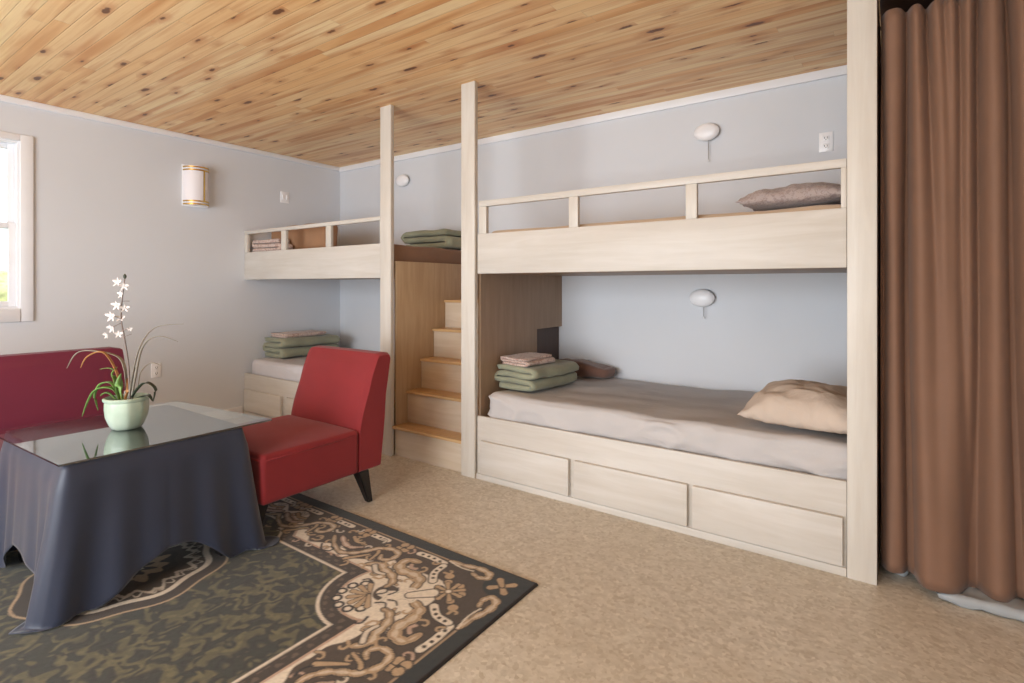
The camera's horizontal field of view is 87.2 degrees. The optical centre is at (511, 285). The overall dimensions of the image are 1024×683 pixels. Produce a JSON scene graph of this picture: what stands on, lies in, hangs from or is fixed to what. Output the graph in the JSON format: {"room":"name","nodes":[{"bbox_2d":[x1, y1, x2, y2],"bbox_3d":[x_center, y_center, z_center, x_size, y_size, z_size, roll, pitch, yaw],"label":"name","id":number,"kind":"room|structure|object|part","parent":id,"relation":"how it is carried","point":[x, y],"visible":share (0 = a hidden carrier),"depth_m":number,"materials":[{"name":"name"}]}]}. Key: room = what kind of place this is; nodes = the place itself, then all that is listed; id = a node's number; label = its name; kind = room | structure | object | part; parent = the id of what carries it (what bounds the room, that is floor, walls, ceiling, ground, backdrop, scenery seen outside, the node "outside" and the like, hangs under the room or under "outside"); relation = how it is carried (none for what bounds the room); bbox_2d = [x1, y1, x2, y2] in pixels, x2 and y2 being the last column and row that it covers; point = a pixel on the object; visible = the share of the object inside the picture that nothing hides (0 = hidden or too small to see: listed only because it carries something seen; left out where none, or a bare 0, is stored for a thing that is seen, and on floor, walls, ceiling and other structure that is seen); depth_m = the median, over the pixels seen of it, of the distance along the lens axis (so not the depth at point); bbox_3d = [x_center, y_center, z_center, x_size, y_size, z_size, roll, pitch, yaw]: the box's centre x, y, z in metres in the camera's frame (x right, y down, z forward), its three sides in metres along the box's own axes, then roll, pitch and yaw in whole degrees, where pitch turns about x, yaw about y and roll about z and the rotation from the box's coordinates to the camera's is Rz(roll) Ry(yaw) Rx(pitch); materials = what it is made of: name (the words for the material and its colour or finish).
{"room":"dormitory","nodes":[
{"label":"dormitory","id":0,"kind":"room"},
{"bbox_2d":[0,101,339,410],"bbox_3d":[-3.710,-0.040,3.344,0.120,2.492,6.210,0,0,35],"label":"wall","id":1,"kind":"structure","parent":0,"point":[107,198],"depth_m":4.41,"materials":[{"name":"grey paint"}]},
{"bbox_2d":[0,131,32,321],"bbox_3d":[-3.685,-0.398,3.358,0.144,1.283,1.042,0,0,35],"label":"window","id":2,"kind":"structure","parent":1,"relation":"in","point":[16,157],"depth_m":3.70,"materials":[{"name":"white paint"}]},
{"bbox_3d":[-3.716,-0.688,3.380,0.004,0.520,0.810,0,0,35],"label":"pane","id":3,"kind":"part","parent":2,"relation":"part of","materials":[{"name":"clear glass"}]},
{"bbox_3d":[-3.687,-0.146,3.360,0.004,0.508,0.810,0,0,35],"label":"pane","id":4,"kind":"part","parent":2,"relation":"part of","materials":[{"name":"clear glass"}]},
{"bbox_3d":[-3.715,-0.688,3.380,0.030,0.588,0.878,0,0,35],"label":"sash","id":5,"kind":"part","parent":2,"relation":"part of","materials":[{"name":"white paint"}]},
{"bbox_3d":[-3.687,-0.146,3.359,0.030,0.576,0.878,0,0,35],"label":"sash","id":6,"kind":"part","parent":2,"relation":"part of","materials":[{"name":"white paint"}]},
{"bbox_3d":[-3.695,-0.419,3.365,0.120,1.150,0.902,0,0,35],"label":"frame","id":7,"kind":"part","parent":2,"relation":"part of","materials":[{"name":"white paint"}]},
{"bbox_2d":[151,363,160,377],"bbox_3d":[-2.897,0.686,4.380,0.010,0.115,0.072,0,0,35],"label":"wall outlet","id":8,"kind":"object","parent":1,"relation":"attached to","point":[155,368],"visible":0.98,"depth_m":4.37,"materials":[{"name":"white plastic"}]},
{"bbox_2d":[0,94,339,170],"bbox_3d":[-3.624,-1.264,3.344,0.020,0.045,6.070,0,0,35],"label":"trim","id":9,"kind":"structure","parent":1,"relation":"attached to","point":[3,98],"depth_m":4.33,"materials":[{"name":"white paint"}]},
{"bbox_2d":[182,164,208,207],"bbox_3d":[-2.681,-0.854,4.594,0.114,0.350,0.210,0,0,35],"label":"wall sconce","id":10,"kind":"object","parent":1,"relation":"attached to","point":[195,178],"visible":1,"depth_m":4.54,"materials":[{"name":"white glass"}]},
{"bbox_2d":[223,406,242,413],"bbox_3d":[-3.932,1.156,2.913,0.016,0.100,5.010,0,0,35],"label":"baseboard","id":11,"kind":"structure","parent":1,"relation":"attached to","point":[235,409],"depth_m":4.91,"materials":[{"name":"white paint"}]},
{"bbox_2d":[280,191,288,203],"bbox_3d":[-2.238,-0.874,5.304,0.016,0.110,0.090,0,0,35],"label":"light switch","id":12,"kind":"object","parent":1,"relation":"attached to","point":[284,196],"visible":1,"depth_m":5.30,"materials":[{"name":"white plastic"}]},
{"bbox_2d":[0,0,880,166],"bbox_3d":[-0.933,-1.336,1.451,6.840,0.100,6.330,0,0,35],"label":"ceiling","id":13,"kind":"structure","parent":0,"point":[310,80],"depth_m":3.07,"materials":[{"name":"brown wood"}]},
{"bbox_2d":[880,0,933,15],"bbox_3d":[2.408,-1.280,1.971,1.748,0.011,0.600,0,0,35],"label":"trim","id":14,"kind":"structure","parent":13,"relation":"attached to","point":[885,5],"depth_m":2.44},
{"bbox_2d":[340,75,846,391],"bbox_3d":[0.862,-0.040,3.985,6.840,2.492,0.120,0,0,35],"label":"wall","id":15,"kind":"structure","parent":0,"point":[758,330],"depth_m":3.76,"materials":[{"name":"grey paint"}]},
{"bbox_2d":[396,174,409,186],"bbox_3d":[-1.068,-1.027,5.240,0.164,0.118,0.059,0,0,35],"label":"wall light","id":16,"kind":"object","parent":15,"relation":"attached to","point":[402,180],"visible":1,"depth_m":5.21,"materials":[{"name":"white glass"}]},
{"bbox_2d":[339,65,846,171],"bbox_3d":[0.115,-1.258,4.428,4.870,0.055,0.020,0,0,35],"label":"trim","id":17,"kind":"structure","parent":15,"relation":"attached to","point":[840,70],"depth_m":3.84,"materials":[{"name":"white paint"}]},
{"bbox_2d":[689,289,714,318],"bbox_3d":[1.266,0.120,3.587,0.164,0.198,0.059,0,0,35],"label":"wall light","id":18,"kind":"object","parent":15,"relation":"attached to","point":[703,298],"visible":1,"depth_m":3.56,"materials":[{"name":"white glass"}]},
{"bbox_2d":[694,123,718,161],"bbox_3d":[1.291,-0.952,3.570,0.164,0.258,0.059,0,0,35],"label":"wall light","id":19,"kind":"object","parent":15,"relation":"attached to","point":[707,131],"visible":1,"depth_m":3.55,"materials":[{"name":"white glass"}]},
{"bbox_2d":[819,131,832,151],"bbox_3d":[1.865,-0.856,3.195,0.072,0.115,0.010,0,0,35],"label":"wall outlet","id":20,"kind":"object","parent":15,"relation":"attached to","point":[826,138],"visible":1,"depth_m":3.19,"materials":[{"name":"white plastic"}]},
{"bbox_2d":[300,454,1023,682],"bbox_3d":[-0.933,1.256,1.451,6.840,0.100,6.330,0,0,35],"label":"floor","id":21,"kind":"structure","parent":0,"point":[615,599],"depth_m":2.01,"materials":[{"name":"beige carpet"}]},
{"bbox_2d":[0,493,537,682],"bbox_3d":[-1.611,1.200,2.268,2.920,0.010,1.820,0,0,35],"label":"area rug","id":22,"kind":"object","parent":21,"relation":"on","point":[342,596],"visible":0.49,"depth_m":1.96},
{"bbox_2d":[0,347,124,450],"bbox_3d":[-2.635,0.786,2.620,0.739,0.816,1.460,0,0,35],"label":"sofa","id":23,"kind":"object","parent":22,"relation":"on","point":[36,387],"visible":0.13,"depth_m":3.03,"materials":[{"name":"red fabric"}]},
{"bbox_2d":[18,550,222,561],"bbox_3d":[-1.707,0.917,2.382,0.758,0.553,0.633,0,0,35],"label":"coffee table","id":24,"kind":"object","parent":22,"relation":"on","point":[20,558],"visible":0.13,"depth_m":2.34,"materials":[{"name":"black wood"}]},
{"bbox_3d":[-2.124,0.934,2.356,0.050,0.520,0.050,0,0,35],"label":"leg","id":25,"kind":"part","parent":24,"relation":"part of","materials":[{"name":"black wood"}]},
{"bbox_2d":[0,427,279,634],"bbox_3d":[-1.715,0.914,2.407,0.953,0.553,0.938,0,0,35],"label":"tablecloth","id":26,"kind":"object","parent":24,"relation":"on","point":[84,530],"visible":0.87,"depth_m":2.07,"materials":[{"name":"blue fabric"}]},
{"bbox_2d":[0,401,271,466],"bbox_3d":[-1.694,0.629,2.424,0.806,0.007,0.829,0,0,35],"label":"glass tabletop","id":27,"kind":"object","parent":26,"relation":"on","point":[59,443],"visible":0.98,"depth_m":2.31,"materials":[{"name":"white"}]},
{"bbox_2d":[67,274,177,430],"bbox_3d":[-1.716,0.285,2.369,0.511,0.680,0.170,0,0,-12],"label":"potted orchid","id":28,"kind":"object","parent":27,"relation":"on","point":[129,410],"visible":1,"depth_m":2.36,"materials":[{"name":"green ceramic"}]},
{"bbox_3d":[-1.762,0.187,2.361,0.046,0.039,0.016,0,0,18],"label":"flower","id":29,"kind":"part","parent":28,"relation":"part of","materials":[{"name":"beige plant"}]},
{"bbox_3d":[-1.761,0.133,2.360,0.054,0.047,0.013,0,0,9],"label":"flower","id":30,"kind":"part","parent":28,"relation":"part of","materials":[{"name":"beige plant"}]},
{"bbox_3d":[-1.738,0.085,2.362,0.049,0.042,0.012,0,0,4],"label":"flower","id":31,"kind":"part","parent":28,"relation":"part of","materials":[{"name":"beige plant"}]},
{"bbox_3d":[-1.734,-0.019,2.361,0.046,0.039,0.013,0,0,7],"label":"flower","id":32,"kind":"part","parent":28,"relation":"part of","materials":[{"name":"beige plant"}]},
{"bbox_3d":[-1.732,0.212,2.370,0.038,0.033,0.008,0,0,-16],"label":"flower","id":33,"kind":"part","parent":28,"relation":"part of","materials":[{"name":"beige plant"}]},
{"bbox_3d":[-1.718,0.240,2.374,0.085,0.550,0.013,0,0,1],"label":"flower stem","id":34,"kind":"part","parent":28,"relation":"part of","materials":[{"name":"plant"}]},
{"bbox_3d":[-1.705,0.002,2.363,0.043,0.037,0.015,0,0,-16],"label":"flower","id":35,"kind":"part","parent":28,"relation":"part of","materials":[{"name":"beige plant"}]},
{"bbox_3d":[-1.705,0.097,2.370,0.041,0.035,0.009,0,0,-28],"label":"flower","id":36,"kind":"part","parent":28,"relation":"part of","materials":[{"name":"beige plant"}]},
{"bbox_3d":[-1.698,0.556,2.373,0.171,0.139,0.171,0,0,35],"label":"pot","id":37,"kind":"part","parent":28,"relation":"part of","materials":[{"name":"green ceramic"}]},
{"bbox_2d":[242,345,389,522],"bbox_3d":[-1.185,0.791,2.971,0.660,0.826,0.789,0,0,35],"label":"slipper chair","id":38,"kind":"object","parent":21,"relation":"on","point":[334,428],"visible":0.79,"depth_m":2.96,"materials":[{"name":"red fabric"}]},
{"bbox_3d":[-1.217,1.105,2.588,0.067,0.178,0.088,0,0,35],"label":"leg","id":39,"kind":"part","parent":38,"relation":"part of","materials":[{"name":"black wood"}]},
{"bbox_3d":[-1.251,0.891,2.877,0.652,0.252,0.552,0,0,35],"label":"seat","id":40,"kind":"part","parent":38,"relation":"part of","materials":[{"name":"red fabric"}]},
{"bbox_3d":[-1.026,0.699,3.196,0.650,0.641,0.237,0,0,35],"label":"backrest","id":41,"kind":"part","parent":38,"relation":"part of","materials":[{"name":"red fabric"}]},
{"bbox_3d":[-0.832,1.110,2.993,0.067,0.188,0.098,0,0,35],"label":"leg","id":42,"kind":"part","parent":38,"relation":"part of","materials":[{"name":"black wood"}]},
{"bbox_2d":[243,105,393,455],"bbox_3d":[-1.365,-0.040,4.822,1.995,2.492,1.084,0,0,35],"label":"bunk bed","id":43,"kind":"object","parent":21,"relation":"on","point":[264,396],"visible":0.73,"depth_m":4.14,"materials":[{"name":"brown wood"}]},
{"bbox_3d":[-2.213,1.040,4.774,0.590,0.192,0.025,0,0,35],"label":"drawer","id":44,"kind":"part","parent":43,"relation":"part of","materials":[{"name":"beige wood"}]},
{"bbox_3d":[-1.706,1.006,4.436,1.884,0.400,0.032,0,0,35],"label":"panel","id":45,"kind":"part","parent":43,"relation":"part of","materials":[{"name":"beige wood"}]},
{"bbox_2d":[252,356,306,381],"bbox_3d":[-1.363,0.761,4.836,1.918,0.185,1.026,0,0,35],"label":"mattress","id":46,"kind":"object","parent":43,"relation":"on","point":[290,368],"visible":0.11,"depth_m":4.77,"materials":[{"name":"white fabric"}]},
{"bbox_2d":[263,334,339,357],"bbox_3d":[-2.053,0.574,5.266,0.388,0.183,0.636,0,0,35],"label":"folded blanket","id":47,"kind":"object","parent":46,"relation":"on","point":[276,347],"visible":0.8,"depth_m":5.06,"materials":[{"name":"green fabric"}]},
{"bbox_2d":[271,330,325,337],"bbox_3d":[-2.075,0.464,5.244,0.260,0.038,0.455,0,0,35],"label":"sheet","id":48,"kind":"object","parent":47,"relation":"on","point":[305,332],"visible":1,"depth_m":5.16,"materials":[{"name":"pink fabric"}]},
{"bbox_3d":[-1.695,1.040,4.407,0.540,0.192,0.025,0,0,35],"label":"drawer","id":49,"kind":"part","parent":43,"relation":"part of","materials":[{"name":"beige wood"}]},
{"bbox_3d":[-1.700,-0.491,4.444,1.884,0.030,0.028,0,0,35],"label":"guard rail","id":50,"kind":"part","parent":43,"relation":"part of","materials":[{"name":"beige wood"}]},
{"bbox_3d":[-0.895,-0.040,3.855,0.110,2.492,0.033,0,0,35],"label":"post","id":51,"kind":"part","parent":43,"relation":"part of","materials":[{"name":"beige wood"}]},
{"bbox_2d":[394,244,460,263],"bbox_3d":[-1.354,-0.214,4.833,1.938,0.186,1.019,0,0,35],"label":"mattress","id":52,"kind":"object","parent":43,"relation":"on","point":[401,252],"visible":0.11,"depth_m":4.15,"materials":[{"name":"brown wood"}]},
{"bbox_2d":[252,239,292,251],"bbox_3d":[-2.200,-0.369,4.932,0.459,0.113,0.134,0,0,30],"label":"sheet","id":53,"kind":"object","parent":52,"relation":"on","point":[269,244],"visible":0.73,"depth_m":4.87,"materials":[{"name":"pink fabric"}]},
{"bbox_2d":[271,222,337,248],"bbox_3d":[-1.920,-0.433,4.949,0.858,0.261,0.170,0,0,35],"label":"wood panel","id":54,"kind":"object","parent":52,"relation":"on","point":[309,237],"visible":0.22,"depth_m":4.77,"materials":[{"name":"wood"}]},
{"bbox_2d":[401,229,460,249],"bbox_3d":[-0.649,-0.394,4.677,0.607,0.162,0.336,0,0,35],"label":"folded blanket","id":55,"kind":"object","parent":52,"relation":"on","point":[441,238],"visible":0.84,"depth_m":4.50,"materials":[{"name":"green fabric"}]},
{"bbox_2d":[392,261,460,471],"bbox_3d":[-0.248,0.513,4.042,0.772,1.385,1.065,0,0,35],"label":"staircase","id":56,"kind":"structure","parent":21,"relation":"on","point":[427,296],"depth_m":3.92,"materials":[{"name":"brown wood"}]},
{"bbox_2d":[461,0,880,585],"bbox_3d":[0.881,-0.040,3.231,2.198,2.492,1.084,0,0,35],"label":"bunk bed","id":57,"kind":"object","parent":21,"relation":"on","point":[511,282],"visible":0.96,"depth_m":2.62,"materials":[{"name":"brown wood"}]},
{"bbox_3d":[-0.270,-0.040,3.412,0.110,2.492,0.033,0,0,35],"label":"post","id":58,"kind":"part","parent":57,"relation":"part of","materials":[{"name":"beige wood"}]},
{"bbox_3d":[0.089,0.441,3.829,0.020,1.530,1.024,0,0,35],"label":"panel","id":59,"kind":"part","parent":57,"relation":"part of","materials":[{"name":"brown wood"}]},
{"bbox_3d":[0.062,1.061,3.163,0.625,0.202,0.025,0,0,35],"label":"drawer","id":60,"kind":"part","parent":57,"relation":"part of","materials":[{"name":"beige wood"}]},
{"bbox_3d":[0.222,0.761,4.062,0.020,0.890,0.486,0,0,35],"label":"recess panel","id":61,"kind":"part","parent":57,"relation":"part of","materials":[{"name":"brown wood"}]},
{"bbox_3d":[0.597,1.061,2.783,0.618,0.202,0.025,0,0,35],"label":"drawer","id":62,"kind":"part","parent":57,"relation":"part of","materials":[{"name":"beige wood"}]},
{"bbox_3d":[0.590,1.010,2.810,1.972,0.392,0.032,0,0,35],"label":"panel","id":63,"kind":"part","parent":57,"relation":"part of","materials":[{"name":"beige wood"}]},
{"bbox_3d":[0.600,-0.513,2.815,1.961,0.037,0.028,0,0,35],"label":"guard rail","id":64,"kind":"part","parent":57,"relation":"part of","materials":[{"name":"beige wood"}]},
{"bbox_2d":[492,204,840,232],"bbox_3d":[0.941,-0.243,3.219,2.012,0.227,1.016,0,0,35],"label":"mattress","id":65,"kind":"object","parent":57,"relation":"on","point":[817,207],"visible":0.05,"depth_m":2.64,"materials":[{"name":"beige fabric"}]},
{"bbox_2d":[736,182,840,210],"bbox_3d":[1.387,-0.433,2.608,0.480,0.116,0.380,0,0,38],"label":"pillow","id":66,"kind":"object","parent":65,"relation":"on","point":[818,193],"visible":0.67,"depth_m":2.49,"materials":[{"name":"fabric"}]},
{"bbox_2d":[488,377,846,479],"bbox_3d":[0.945,0.760,3.203,2.021,0.196,1.038,0,0,35],"label":"mattress","id":67,"kind":"object","parent":57,"relation":"on","point":[707,422],"visible":0.77,"depth_m":2.84,"materials":[{"name":"grey fabric"}]},
{"bbox_2d":[495,359,578,391],"bbox_3d":[0.172,0.582,3.616,0.376,0.153,0.518,0,0,40],"label":"folded blanket","id":68,"kind":"object","parent":67,"relation":"on","point":[559,372],"visible":0.93,"depth_m":3.45,"materials":[{"name":"green fabric"}]},
{"bbox_2d":[500,352,554,366],"bbox_3d":[0.109,0.483,3.567,0.253,0.052,0.319,0,0,41],"label":"sheet","id":69,"kind":"object","parent":68,"relation":"on","point":[526,359],"visible":1,"depth_m":3.50,"materials":[{"name":"pink fabric"}]},
{"bbox_2d":[559,358,614,378],"bbox_3d":[0.539,0.608,3.979,0.449,0.125,0.200,0,0,35],"label":"pillow","id":70,"kind":"object","parent":67,"relation":"on","point":[587,368],"visible":0.68,"depth_m":3.87,"materials":[{"name":"brown fabric"}]},
{"bbox_2d":[737,379,846,433],"bbox_3d":[1.402,0.550,2.542,0.520,0.193,0.459,0,0,39],"label":"pillow","id":71,"kind":"object","parent":67,"relation":"on","point":[802,404],"visible":0.85,"depth_m":2.42,"materials":[{"name":"beige fabric"}]},
{"bbox_3d":[1.123,1.061,2.411,0.615,0.202,0.025,0,0,35],"label":"drawer","id":72,"kind":"part","parent":57,"relation":"part of","materials":[{"name":"beige wood"}]},
{"bbox_3d":[1.435,-0.040,2.205,0.103,2.492,0.033,0,0,35],"label":"post","id":73,"kind":"part","parent":57,"relation":"part of","materials":[{"name":"beige wood"}]},
{"bbox_3d":[1.787,-0.010,2.626,0.018,2.432,1.024,0,0,35],"label":"panel","id":74,"kind":"part","parent":57,"relation":"part of","materials":[{"name":"wood"}]},
{"bbox_3d":[2.260,-1.084,1.763,1.747,0.014,0.014,0,0,35],"label":"curtain rod","id":75,"kind":"object","parent":57,"relation":"attached to","visible":0},
{"bbox_2d":[880,0,1023,602],"bbox_3d":[2.037,0.026,1.831,1.294,2.276,0.140,0,0,35],"label":"curtain","id":76,"kind":"object","parent":75,"relation":"hanging from","point":[952,135],"visible":1,"depth_m":2.07,"materials":[{"name":"brown fabric"}]},
{"bbox_2d":[895,571,908,576],"bbox_3d":[1.660,1.167,2.302,0.077,0.075,0.208,0,0,44],"label":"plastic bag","id":77,"kind":"object","parent":21,"relation":"on","point":[905,574],"visible":0.06,"depth_m":2.23,"materials":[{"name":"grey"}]},
{"bbox_2d":[937,587,1023,621],"bbox_3d":[1.862,1.181,2.054,0.417,0.047,0.285,0,0,35],"label":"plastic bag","id":78,"kind":"object","parent":21,"relation":"on","point":[972,598],"visible":0.41,"depth_m":1.99,"materials":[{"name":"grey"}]}
]}

